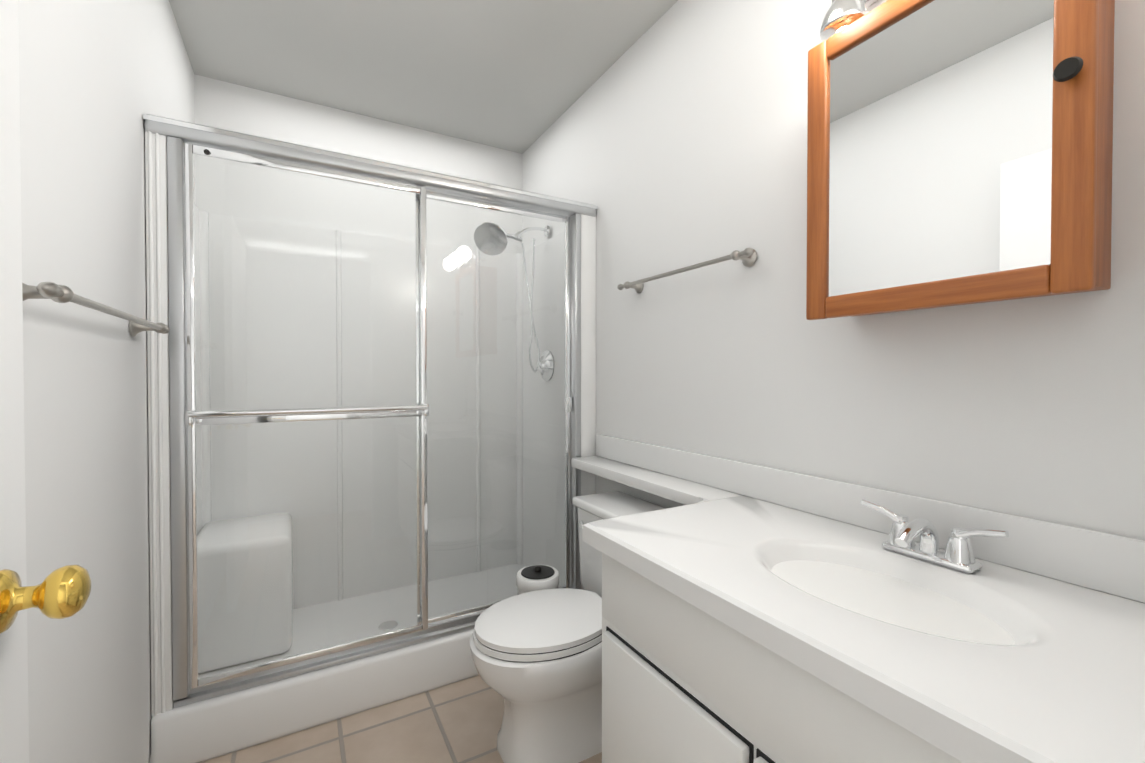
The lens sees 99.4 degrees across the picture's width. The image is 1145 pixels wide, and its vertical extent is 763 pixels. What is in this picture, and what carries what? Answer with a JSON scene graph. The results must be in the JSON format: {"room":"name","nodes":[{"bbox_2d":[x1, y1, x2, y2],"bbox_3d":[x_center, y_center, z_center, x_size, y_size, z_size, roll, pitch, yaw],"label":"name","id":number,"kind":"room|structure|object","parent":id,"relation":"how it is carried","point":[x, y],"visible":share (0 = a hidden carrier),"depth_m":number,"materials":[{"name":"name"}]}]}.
{"room":"bathroom","nodes":[
{"label":"bathroom","id":0,"kind":"room"},
{"bbox_2d":[18,0,195,762],"bbox_3d":[-0.843,-0.075,0.581,0.100,2.570,3.860,0,1,-29],"label":"wall","id":1,"kind":"structure","parent":0,"point":[98,79],"depth_m":1.07,"materials":[{"name":"white paint"}]},
{"bbox_2d":[0,0,90,762],"bbox_3d":[-0.474,0.188,0.251,0.154,2.028,0.775,0,1,-29],"label":"door","id":2,"kind":"structure","parent":1,"relation":"in","point":[63,592],"depth_m":0.56,"materials":[{"name":"white paint"}]},
{"bbox_2d":[22,282,169,336],"bbox_3d":[-1.015,-0.146,1.066,0.075,0.054,0.793,0,1,-29],"label":"towel rail","id":3,"kind":"object","parent":1,"relation":"attached to","point":[53,291],"visible":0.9,"depth_m":0.85,"materials":[{"name":"silver metal"}]},
{"bbox_2d":[194,74,521,253],"bbox_3d":[-1.028,-0.101,2.636,1.600,2.570,0.100,0,1,-29],"label":"wall","id":4,"kind":"structure","parent":0,"point":[219,104],"depth_m":2.47,"materials":[{"name":"white paint"}]},
{"bbox_2d":[201,675,601,762],"bbox_3d":[-0.103,1.254,1.016,1.800,0.100,3.860,0,1,-29],"label":"floor","id":5,"kind":"structure","parent":0,"point":[459,721],"depth_m":1.64,"materials":[{"name":"tile"}]},
{"bbox_2d":[143,114,597,762],"bbox_3d":[-0.787,0.174,2.213,1.620,2.030,0.900,0,1,-29],"label":"shower stall","id":6,"kind":"object","parent":5,"relation":"on","point":[367,482],"visible":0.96,"depth_m":2.23,"materials":[{"name":"clear glass"}]},
{"bbox_2d":[516,565,558,594],"bbox_3d":[-0.140,0.968,1.962,0.174,0.448,0.174,0,1,-29],"label":"canister","id":7,"kind":"object","parent":5,"relation":"on","point":[534,578],"visible":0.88,"depth_m":1.91,"materials":[{"name":"white ceramic"}]},
{"bbox_2d":[470,491,666,762],"bbox_3d":[0.007,0.830,1.659,0.719,0.733,0.512,0,1,-29],"label":"toilet","id":8,"kind":"object","parent":5,"relation":"on","point":[536,657],"visible":0.62,"depth_m":1.51,"materials":[{"name":"white ceramic"}]},
{"bbox_2d":[571,434,1144,762],"bbox_3d":[0.319,0.726,1.292,0.583,0.950,1.836,0,1,-29],"label":"bathroom vanity","id":9,"kind":"object","parent":5,"relation":"on","point":[753,613],"visible":1,"depth_m":0.84,"materials":[{"name":"white paint"}]},
{"bbox_2d":[169,0,677,153],"bbox_3d":[-0.103,-1.415,0.982,1.800,0.100,3.860,0,1,-29],"label":"ceiling","id":10,"kind":"structure","parent":0,"point":[520,76],"depth_m":2.04,"materials":[{"name":"grey paint"}]},
{"bbox_2d":[522,0,1144,539],"bbox_3d":[0.637,-0.086,1.417,0.100,2.570,3.860,0,1,-29],"label":"wall","id":11,"kind":"structure","parent":0,"point":[674,136],"depth_m":1.37,"materials":[{"name":"white paint"}]},
{"bbox_2d":[617,248,756,292],"bbox_3d":[0.372,-0.379,1.700,0.075,0.054,0.688,0,1,-29],"label":"towel rail","id":12,"kind":"object","parent":11,"relation":"attached to","point":[747,257],"visible":1,"depth_m":1.56,"materials":[{"name":"silver metal"}]},
{"bbox_2d":[820,0,877,40],"bbox_3d":[0.733,-0.894,0.966,0.163,0.202,0.534,0,1,-29],"label":"sconce","id":13,"kind":"object","parent":11,"relation":"attached to","point":[840,15],"visible":0.73,"depth_m":1.08,"materials":[{"name":"silver metal"}]},
{"bbox_2d":[806,0,1114,319],"bbox_3d":[0.721,-0.457,0.965,0.190,0.629,0.474,0,1,-29],"label":"upper cabinet","id":14,"kind":"object","parent":11,"relation":"attached to","point":[959,152],"visible":1,"depth_m":0.88,"materials":[{"name":"brown wood"}]}
]}

